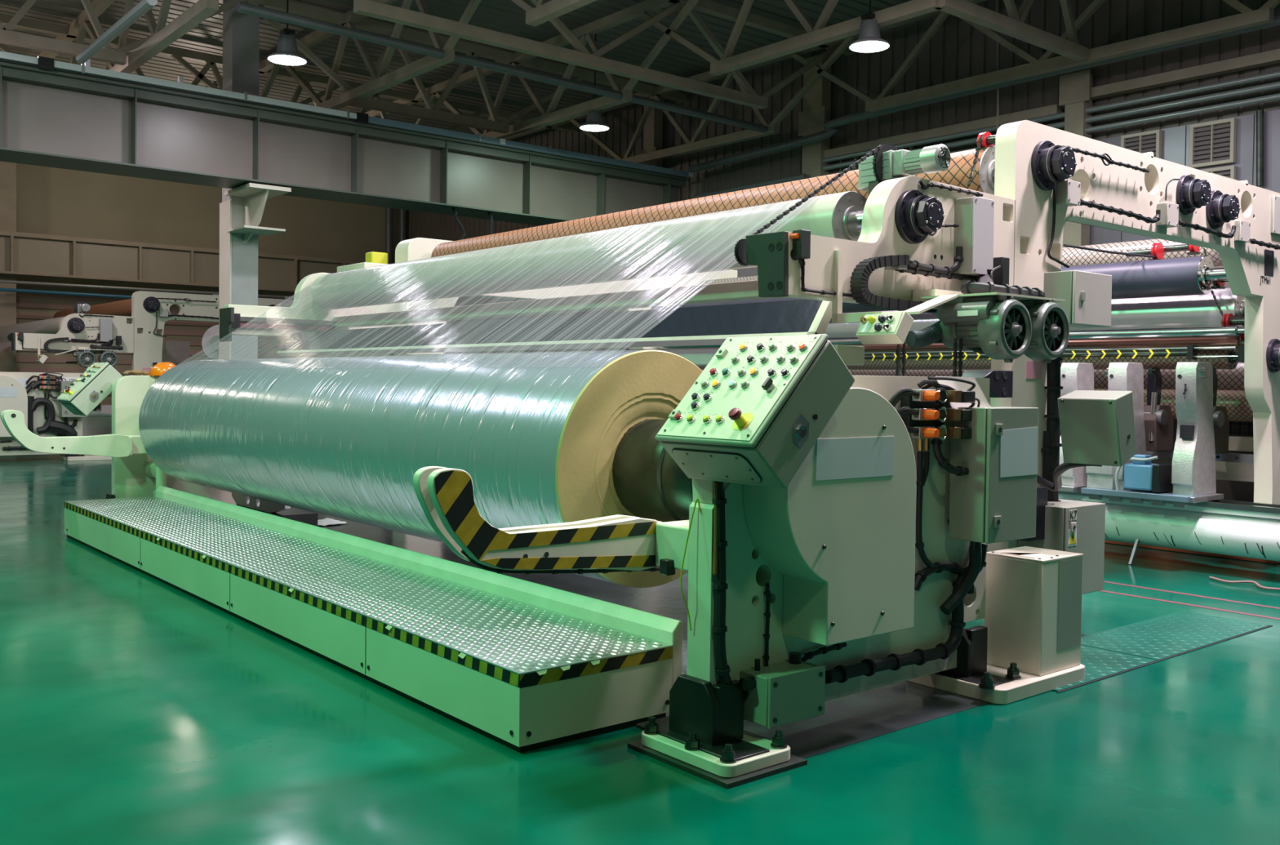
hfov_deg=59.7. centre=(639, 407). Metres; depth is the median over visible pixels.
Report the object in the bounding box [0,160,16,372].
steel column
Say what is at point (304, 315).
frame
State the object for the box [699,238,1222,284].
roller
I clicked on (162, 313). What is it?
junction box
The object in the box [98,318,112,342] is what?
enclosure
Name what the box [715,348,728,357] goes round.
switch
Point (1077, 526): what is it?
upper cabinet
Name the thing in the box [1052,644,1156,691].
floor plate
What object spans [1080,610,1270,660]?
floor plate
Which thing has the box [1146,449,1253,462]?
rail
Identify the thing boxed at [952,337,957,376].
chain
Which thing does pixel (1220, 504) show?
rail
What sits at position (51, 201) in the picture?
wall
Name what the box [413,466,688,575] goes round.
roll support arm
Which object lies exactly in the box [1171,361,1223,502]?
stand
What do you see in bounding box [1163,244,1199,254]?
roller
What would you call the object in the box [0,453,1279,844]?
floor
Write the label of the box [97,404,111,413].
junction box
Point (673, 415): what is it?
switch
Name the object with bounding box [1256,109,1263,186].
downpipe
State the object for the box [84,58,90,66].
plate
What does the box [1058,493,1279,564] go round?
roller
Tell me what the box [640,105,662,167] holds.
wall post
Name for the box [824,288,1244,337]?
roller
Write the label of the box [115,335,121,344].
socket
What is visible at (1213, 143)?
vent
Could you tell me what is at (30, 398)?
duct
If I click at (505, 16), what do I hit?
ceiling
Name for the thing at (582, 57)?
roof truss
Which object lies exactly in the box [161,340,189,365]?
tall cabinet
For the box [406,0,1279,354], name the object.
wall
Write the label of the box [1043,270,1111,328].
box
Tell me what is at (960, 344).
chain
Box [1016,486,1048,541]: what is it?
ventilation unit
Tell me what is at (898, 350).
chain
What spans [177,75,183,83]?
plate
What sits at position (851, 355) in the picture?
cross beam
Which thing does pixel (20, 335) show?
switch
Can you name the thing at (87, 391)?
control panel
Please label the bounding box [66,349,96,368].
motor
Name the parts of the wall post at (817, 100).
head plate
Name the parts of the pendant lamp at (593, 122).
lamp shade, hanger rod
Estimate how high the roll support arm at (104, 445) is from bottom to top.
0.510 m
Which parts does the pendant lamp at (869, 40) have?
mounting plate, lamp shade, hanger rod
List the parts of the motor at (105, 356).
dish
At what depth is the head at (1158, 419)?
10.81 m
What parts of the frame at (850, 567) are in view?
panel bracket, foot plate, plate, label plate, foot plate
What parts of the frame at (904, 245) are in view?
energy chain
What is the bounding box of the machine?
[0,371,111,461]
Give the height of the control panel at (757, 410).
0.636 m
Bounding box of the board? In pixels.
[1060,266,1253,502]
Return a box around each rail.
[0,50,693,177]
[1058,490,1279,513]
[1089,48,1279,99]
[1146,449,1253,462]
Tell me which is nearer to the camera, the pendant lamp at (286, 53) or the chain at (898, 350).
the chain at (898, 350)
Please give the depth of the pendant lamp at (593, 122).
21.64 m
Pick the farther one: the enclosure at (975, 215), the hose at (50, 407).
the hose at (50, 407)
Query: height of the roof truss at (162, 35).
1.674 m
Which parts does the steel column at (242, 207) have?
corbel plate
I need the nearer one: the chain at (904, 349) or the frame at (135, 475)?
the chain at (904, 349)
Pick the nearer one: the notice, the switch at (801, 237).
the switch at (801, 237)
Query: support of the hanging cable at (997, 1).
hanging from the steel beam at (830, 126)
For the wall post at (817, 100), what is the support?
on the floor at (135, 709)
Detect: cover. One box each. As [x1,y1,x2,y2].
[276,299,831,355]
[936,376,990,408]
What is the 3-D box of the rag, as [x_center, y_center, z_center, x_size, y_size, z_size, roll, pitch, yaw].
[-3.569,1.294,12.693,0.361,0.052,0.470,0,2,-40]
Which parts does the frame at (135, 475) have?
guide post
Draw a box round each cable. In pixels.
[452,208,465,239]
[487,212,493,234]
[995,0,999,130]
[1208,576,1279,590]
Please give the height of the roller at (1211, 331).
0.100 m
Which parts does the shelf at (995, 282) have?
plate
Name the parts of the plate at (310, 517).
plate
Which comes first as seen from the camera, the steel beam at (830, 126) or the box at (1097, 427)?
the box at (1097, 427)
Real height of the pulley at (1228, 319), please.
0.165 m
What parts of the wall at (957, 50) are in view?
panel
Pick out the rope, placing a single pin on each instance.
(1064, 245)
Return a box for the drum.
[848,362,1244,390]
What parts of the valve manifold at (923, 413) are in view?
brass stem, orange knob, orange knob, orange knob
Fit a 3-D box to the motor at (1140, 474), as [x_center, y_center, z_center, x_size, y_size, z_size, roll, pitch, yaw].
[4.683,0.612,10.377,0.296,0.345,0.420,0,2,-40]
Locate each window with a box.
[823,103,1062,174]
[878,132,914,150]
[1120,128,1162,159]
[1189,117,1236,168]
[1200,165,1236,179]
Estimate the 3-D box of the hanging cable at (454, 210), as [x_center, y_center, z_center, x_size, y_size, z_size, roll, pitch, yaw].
[-3.668,-3.578,22.184,0.297,0.807,0.362,0,2,-40]
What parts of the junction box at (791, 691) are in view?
lid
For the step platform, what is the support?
on the floor at (135, 709)
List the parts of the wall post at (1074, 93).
head plate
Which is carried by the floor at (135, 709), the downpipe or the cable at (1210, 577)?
the cable at (1210, 577)
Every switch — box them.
[17,332,23,340]
[668,409,680,419]
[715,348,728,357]
[761,377,774,391]
[792,229,810,258]
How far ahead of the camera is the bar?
10.97 m
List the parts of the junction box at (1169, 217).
lid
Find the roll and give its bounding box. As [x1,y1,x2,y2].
[138,349,702,587]
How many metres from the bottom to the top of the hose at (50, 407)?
0.710 m
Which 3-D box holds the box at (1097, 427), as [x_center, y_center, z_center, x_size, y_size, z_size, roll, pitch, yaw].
[2.657,0.232,6.911,0.410,0.675,1.030,1,1,-10]
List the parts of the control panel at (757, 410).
gland plate, plate, door frame, stop plate, lock plate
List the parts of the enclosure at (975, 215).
lid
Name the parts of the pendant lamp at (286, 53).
lamp shade, mounting plate, hanger rod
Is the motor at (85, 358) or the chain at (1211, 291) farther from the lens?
the motor at (85, 358)
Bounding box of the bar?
[864,345,1244,362]
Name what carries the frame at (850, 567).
on the floor at (135, 709)
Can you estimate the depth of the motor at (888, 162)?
6.81 m
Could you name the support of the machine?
on the floor at (135, 709)
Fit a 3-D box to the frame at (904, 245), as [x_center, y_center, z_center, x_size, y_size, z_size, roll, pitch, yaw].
[1.552,-0.966,6.613,2.267,0.810,0.421,0,2,-36]
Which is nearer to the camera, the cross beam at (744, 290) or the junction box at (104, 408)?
the cross beam at (744, 290)
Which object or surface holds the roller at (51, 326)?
attached to the frame at (76, 330)
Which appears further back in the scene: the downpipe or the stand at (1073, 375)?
the downpipe
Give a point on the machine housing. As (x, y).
(64, 411)
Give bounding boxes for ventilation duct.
[75,0,157,63]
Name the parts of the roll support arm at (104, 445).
plate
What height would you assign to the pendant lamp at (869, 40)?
1.985 m
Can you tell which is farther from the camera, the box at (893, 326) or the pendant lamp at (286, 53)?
the pendant lamp at (286, 53)
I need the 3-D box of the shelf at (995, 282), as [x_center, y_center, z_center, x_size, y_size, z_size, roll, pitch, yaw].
[1.952,-0.720,6.481,1.271,0.426,0.630,0,2,-40]
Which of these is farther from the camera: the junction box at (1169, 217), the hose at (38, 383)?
the hose at (38, 383)
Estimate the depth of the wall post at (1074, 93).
18.79 m
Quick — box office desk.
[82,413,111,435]
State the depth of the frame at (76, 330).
22.26 m
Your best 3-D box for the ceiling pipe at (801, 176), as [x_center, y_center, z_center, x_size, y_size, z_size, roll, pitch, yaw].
[2.364,-4.845,24.612,0.120,0.144,3.401,0,2,-40]
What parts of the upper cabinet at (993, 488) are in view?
door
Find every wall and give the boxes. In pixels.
[16,163,399,410]
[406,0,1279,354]
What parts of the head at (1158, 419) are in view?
swing arm, knob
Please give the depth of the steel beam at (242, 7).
18.72 m
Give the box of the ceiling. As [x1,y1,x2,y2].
[0,0,987,140]
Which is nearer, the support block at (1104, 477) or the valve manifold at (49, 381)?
the support block at (1104, 477)
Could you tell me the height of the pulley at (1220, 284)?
0.165 m
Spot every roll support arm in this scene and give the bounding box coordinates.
[0,409,146,457]
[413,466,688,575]
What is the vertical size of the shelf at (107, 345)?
0.426 m
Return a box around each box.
[36,337,48,363]
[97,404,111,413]
[158,308,168,316]
[337,262,388,272]
[738,651,825,728]
[831,249,914,344]
[1036,390,1136,491]
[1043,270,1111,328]
[1055,179,1080,206]
[1156,202,1178,227]
[1234,219,1250,242]
[1271,195,1279,235]
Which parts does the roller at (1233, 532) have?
rail seat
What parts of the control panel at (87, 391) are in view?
gland plate, plate, door frame, lock plate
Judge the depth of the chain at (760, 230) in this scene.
6.51 m
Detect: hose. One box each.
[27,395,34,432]
[30,380,44,389]
[31,397,55,434]
[47,420,77,436]
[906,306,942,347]
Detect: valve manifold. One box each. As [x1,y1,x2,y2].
[26,372,66,394]
[888,376,980,450]
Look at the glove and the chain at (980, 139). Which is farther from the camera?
the glove
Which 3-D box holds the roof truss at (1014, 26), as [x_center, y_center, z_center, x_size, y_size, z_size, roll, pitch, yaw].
[0.986,-6.368,12.833,17.900,1.674,0.170,0,2,-40]
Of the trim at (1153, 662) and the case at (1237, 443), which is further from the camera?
the case at (1237, 443)
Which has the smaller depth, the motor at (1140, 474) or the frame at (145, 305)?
the motor at (1140, 474)
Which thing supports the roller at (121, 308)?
attached to the frame at (145, 305)
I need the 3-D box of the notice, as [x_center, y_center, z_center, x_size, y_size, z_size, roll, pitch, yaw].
[-11.048,-0.481,21.786,0.762,0.194,0.015,0,2,-40]
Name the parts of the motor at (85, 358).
dish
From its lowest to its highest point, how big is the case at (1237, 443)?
0.140 m
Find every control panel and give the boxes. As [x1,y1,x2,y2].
[56,362,122,416]
[654,333,854,488]
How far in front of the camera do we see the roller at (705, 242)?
8.75 m
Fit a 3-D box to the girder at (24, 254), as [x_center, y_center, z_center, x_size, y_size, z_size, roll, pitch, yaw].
[-15.701,-4.017,29.709,21.600,1.090,0.400,0,2,-40]
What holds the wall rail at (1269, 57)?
attached to the wall post at (1074, 93)
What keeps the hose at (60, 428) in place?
on the machine
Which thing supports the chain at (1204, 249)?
attached to the pulley at (1220, 284)
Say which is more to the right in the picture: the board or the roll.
the board
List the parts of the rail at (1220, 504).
rail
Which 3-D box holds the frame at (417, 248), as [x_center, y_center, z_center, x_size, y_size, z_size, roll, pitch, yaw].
[-0.799,-0.411,15.696,5.661,3.414,0.350,0,2,-40]
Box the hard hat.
[146,362,175,375]
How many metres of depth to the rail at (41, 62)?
20.16 m
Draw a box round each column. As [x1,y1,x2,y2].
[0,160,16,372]
[218,0,291,359]
[385,207,392,355]
[399,208,406,242]
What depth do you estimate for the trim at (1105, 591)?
8.54 m
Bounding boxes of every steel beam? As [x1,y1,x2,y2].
[236,1,768,133]
[688,13,1279,173]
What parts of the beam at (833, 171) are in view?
frame, wall rail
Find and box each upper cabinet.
[930,406,1038,615]
[1017,498,1105,594]
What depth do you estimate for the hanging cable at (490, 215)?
22.54 m
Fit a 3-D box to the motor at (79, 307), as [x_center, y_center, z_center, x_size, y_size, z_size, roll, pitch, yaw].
[-11.259,-1.916,22.536,0.294,0.458,0.589,0,2,-40]
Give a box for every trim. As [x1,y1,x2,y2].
[1056,625,1272,693]
[1099,590,1279,620]
[1103,581,1279,608]
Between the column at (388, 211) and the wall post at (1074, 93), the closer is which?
the wall post at (1074, 93)
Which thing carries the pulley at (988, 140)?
attached to the frame at (1122, 188)
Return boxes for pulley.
[975,131,995,151]
[1125,242,1164,260]
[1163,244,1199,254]
[1211,280,1228,289]
[1221,313,1244,325]
[1238,333,1244,342]
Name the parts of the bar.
guide rod, guide rod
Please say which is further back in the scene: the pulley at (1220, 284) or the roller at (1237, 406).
the roller at (1237, 406)
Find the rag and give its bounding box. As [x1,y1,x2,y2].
[317,517,347,525]
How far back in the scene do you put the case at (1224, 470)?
10.70 m
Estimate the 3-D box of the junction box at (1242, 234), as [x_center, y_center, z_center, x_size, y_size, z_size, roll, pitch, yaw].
[5.089,-1.484,9.428,0.193,0.172,0.056,0,2,-40]
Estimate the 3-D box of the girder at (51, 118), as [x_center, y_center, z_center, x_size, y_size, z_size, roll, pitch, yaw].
[-7.035,-4.658,19.979,20.600,1.380,1.100,0,2,-40]
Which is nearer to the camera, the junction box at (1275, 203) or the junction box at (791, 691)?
the junction box at (791, 691)
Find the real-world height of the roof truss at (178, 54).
1.674 m
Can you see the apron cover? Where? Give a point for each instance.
(712, 325)
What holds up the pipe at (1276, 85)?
attached to the wall post at (1074, 93)
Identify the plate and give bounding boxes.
[16,377,27,386]
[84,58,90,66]
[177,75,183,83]
[231,493,317,526]
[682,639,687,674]
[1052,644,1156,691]
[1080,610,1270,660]
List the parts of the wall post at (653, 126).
head plate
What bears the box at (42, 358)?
hanging from the frame at (76, 330)
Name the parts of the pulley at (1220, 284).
guard plate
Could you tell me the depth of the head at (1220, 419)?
10.44 m
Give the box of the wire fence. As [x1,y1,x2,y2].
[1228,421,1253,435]
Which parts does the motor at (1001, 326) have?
type plate, finned motor, dish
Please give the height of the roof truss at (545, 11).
1.674 m
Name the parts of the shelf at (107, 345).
plate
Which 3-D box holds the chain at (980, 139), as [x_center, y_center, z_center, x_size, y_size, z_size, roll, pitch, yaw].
[2.316,-1.708,7.709,0.017,0.383,0.203,2,2,42]
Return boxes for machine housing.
[48,380,87,436]
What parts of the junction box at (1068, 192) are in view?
lid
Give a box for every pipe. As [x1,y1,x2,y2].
[0,280,287,298]
[0,287,131,298]
[693,173,807,198]
[822,70,1279,163]
[822,80,1279,170]
[836,93,1279,173]
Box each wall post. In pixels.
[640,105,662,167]
[798,53,831,178]
[1058,69,1093,247]
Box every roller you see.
[0,316,64,342]
[53,298,131,318]
[201,324,218,359]
[311,191,866,310]
[431,145,995,257]
[651,256,1227,313]
[657,324,1244,348]
[697,349,1238,369]
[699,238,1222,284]
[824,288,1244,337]
[858,336,1244,354]
[989,388,1253,422]
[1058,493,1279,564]
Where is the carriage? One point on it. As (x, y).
(1137, 496)
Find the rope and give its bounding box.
[1062,244,1155,257]
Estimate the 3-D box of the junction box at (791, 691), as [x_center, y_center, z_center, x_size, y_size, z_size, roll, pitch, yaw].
[0.651,1.267,5.051,0.482,0.271,0.192,0,2,-40]
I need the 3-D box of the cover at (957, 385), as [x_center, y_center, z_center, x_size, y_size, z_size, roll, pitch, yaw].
[1.736,-0.062,5.960,0.397,0.202,0.108,0,2,-40]
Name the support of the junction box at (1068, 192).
attached to the frame at (1122, 188)
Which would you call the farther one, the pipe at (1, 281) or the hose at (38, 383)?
the pipe at (1, 281)
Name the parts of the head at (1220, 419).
swing arm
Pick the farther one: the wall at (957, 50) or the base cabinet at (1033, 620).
the wall at (957, 50)
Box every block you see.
[958,369,1013,397]
[1085,465,1115,489]
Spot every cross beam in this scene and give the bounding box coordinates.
[284,344,864,365]
[333,280,786,327]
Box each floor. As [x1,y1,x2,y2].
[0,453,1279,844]
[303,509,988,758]
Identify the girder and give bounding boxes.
[0,61,688,226]
[0,230,391,293]
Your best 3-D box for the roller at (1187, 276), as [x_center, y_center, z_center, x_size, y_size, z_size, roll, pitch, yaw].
[2.754,-1.304,13.174,0.350,0.350,8.364,0,2,-40]
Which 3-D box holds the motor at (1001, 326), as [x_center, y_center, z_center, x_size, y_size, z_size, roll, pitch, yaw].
[1.949,-0.434,6.324,0.627,0.368,0.494,0,2,-40]
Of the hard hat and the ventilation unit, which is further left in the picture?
the hard hat
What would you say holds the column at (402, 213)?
on the floor at (135, 709)
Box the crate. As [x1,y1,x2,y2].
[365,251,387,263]
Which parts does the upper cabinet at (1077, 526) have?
warning plate, tag plate, door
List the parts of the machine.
label plate, plate, foot plate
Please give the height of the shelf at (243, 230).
0.040 m
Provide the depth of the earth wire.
4.93 m
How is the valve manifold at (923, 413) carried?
attached to the frame at (850, 567)
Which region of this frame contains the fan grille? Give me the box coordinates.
[937,146,951,168]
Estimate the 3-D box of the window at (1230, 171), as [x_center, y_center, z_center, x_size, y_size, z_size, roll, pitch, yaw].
[8.883,-3.382,17.320,0.090,0.629,0.662,0,2,-40]
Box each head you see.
[1143,367,1173,451]
[1213,367,1229,453]
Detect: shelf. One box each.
[53,335,123,355]
[226,225,285,235]
[904,257,1065,314]
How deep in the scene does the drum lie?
11.59 m
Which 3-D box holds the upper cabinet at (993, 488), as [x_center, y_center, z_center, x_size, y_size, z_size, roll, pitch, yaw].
[1.794,0.551,5.903,0.654,1.102,0.304,0,2,-40]
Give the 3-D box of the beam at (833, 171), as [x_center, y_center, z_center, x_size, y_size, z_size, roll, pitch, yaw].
[5.432,-4.942,21.401,0.210,0.703,5.650,0,2,-40]
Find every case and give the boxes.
[1215,461,1253,482]
[1228,435,1253,452]
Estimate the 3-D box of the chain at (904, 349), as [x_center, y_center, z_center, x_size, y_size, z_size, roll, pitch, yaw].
[1.407,-0.246,5.950,0.017,0.185,0.017,0,2,-40]
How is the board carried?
attached to the frame at (1122, 188)
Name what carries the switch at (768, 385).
attached to the control panel at (757, 410)
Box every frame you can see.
[7,313,133,353]
[105,375,236,505]
[131,290,386,375]
[219,272,405,342]
[394,237,737,370]
[627,375,1084,789]
[733,176,1015,313]
[987,120,1279,551]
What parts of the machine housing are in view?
door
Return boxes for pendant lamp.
[266,0,306,66]
[578,33,609,131]
[848,0,890,53]
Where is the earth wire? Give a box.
[680,498,701,631]
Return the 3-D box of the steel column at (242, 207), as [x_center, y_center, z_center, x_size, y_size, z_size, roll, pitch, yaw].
[-7.078,-3.263,20.390,0.748,8.750,1.720,0,2,-40]
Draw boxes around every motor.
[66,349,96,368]
[72,301,90,320]
[97,350,118,366]
[857,142,951,200]
[933,295,1031,362]
[1115,454,1173,492]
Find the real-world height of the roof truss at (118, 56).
1.674 m
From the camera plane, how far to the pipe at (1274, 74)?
18.42 m
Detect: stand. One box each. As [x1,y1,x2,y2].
[1059,362,1093,492]
[1106,362,1146,489]
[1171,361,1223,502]
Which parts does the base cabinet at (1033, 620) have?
plate, access panel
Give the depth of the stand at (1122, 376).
10.61 m
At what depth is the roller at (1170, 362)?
11.46 m
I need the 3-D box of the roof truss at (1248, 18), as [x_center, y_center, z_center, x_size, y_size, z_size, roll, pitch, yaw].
[2.421,-6.590,23.824,0.170,1.674,32.000,0,2,-40]
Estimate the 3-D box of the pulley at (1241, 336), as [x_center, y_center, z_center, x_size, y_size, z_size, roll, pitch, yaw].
[5.479,-0.654,10.092,0.120,0.132,0.110,0,2,-40]
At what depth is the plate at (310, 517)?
11.88 m
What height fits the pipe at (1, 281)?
0.144 m
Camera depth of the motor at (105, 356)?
22.10 m
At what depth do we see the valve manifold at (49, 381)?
21.40 m
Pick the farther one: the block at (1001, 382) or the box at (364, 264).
the box at (364, 264)
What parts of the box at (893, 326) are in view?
plate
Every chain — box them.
[751,143,884,235]
[895,344,900,376]
[901,343,906,376]
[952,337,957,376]
[958,337,963,377]
[967,133,982,186]
[1195,253,1227,325]
[1203,248,1216,288]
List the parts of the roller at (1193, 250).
guard plate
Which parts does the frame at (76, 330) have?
energy chain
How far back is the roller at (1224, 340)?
10.99 m
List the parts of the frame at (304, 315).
slide rail, slide rail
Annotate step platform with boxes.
[63,485,683,752]
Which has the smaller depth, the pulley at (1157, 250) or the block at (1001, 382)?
the block at (1001, 382)
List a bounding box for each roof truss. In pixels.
[0,0,686,133]
[0,13,577,132]
[36,0,218,73]
[217,0,596,110]
[353,0,854,109]
[364,0,942,138]
[504,0,1279,164]
[935,0,1088,61]
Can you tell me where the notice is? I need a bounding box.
[55,377,78,386]
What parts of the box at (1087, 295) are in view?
door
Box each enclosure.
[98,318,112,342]
[953,195,994,275]
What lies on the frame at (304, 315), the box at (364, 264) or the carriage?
the box at (364, 264)
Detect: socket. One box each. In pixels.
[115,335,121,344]
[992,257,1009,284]
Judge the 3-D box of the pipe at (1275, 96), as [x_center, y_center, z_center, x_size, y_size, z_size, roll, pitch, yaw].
[9.848,-4.553,15.882,0.090,0.088,18.200,0,2,-40]
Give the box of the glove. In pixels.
[123,369,150,375]
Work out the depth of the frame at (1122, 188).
8.27 m
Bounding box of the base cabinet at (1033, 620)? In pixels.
[983,546,1083,675]
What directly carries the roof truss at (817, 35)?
attached to the roof truss at (118, 56)
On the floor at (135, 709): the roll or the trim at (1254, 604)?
the trim at (1254, 604)
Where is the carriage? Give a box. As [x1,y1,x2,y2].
[1080,487,1204,507]
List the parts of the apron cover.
frame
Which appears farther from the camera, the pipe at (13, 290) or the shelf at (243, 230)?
the pipe at (13, 290)

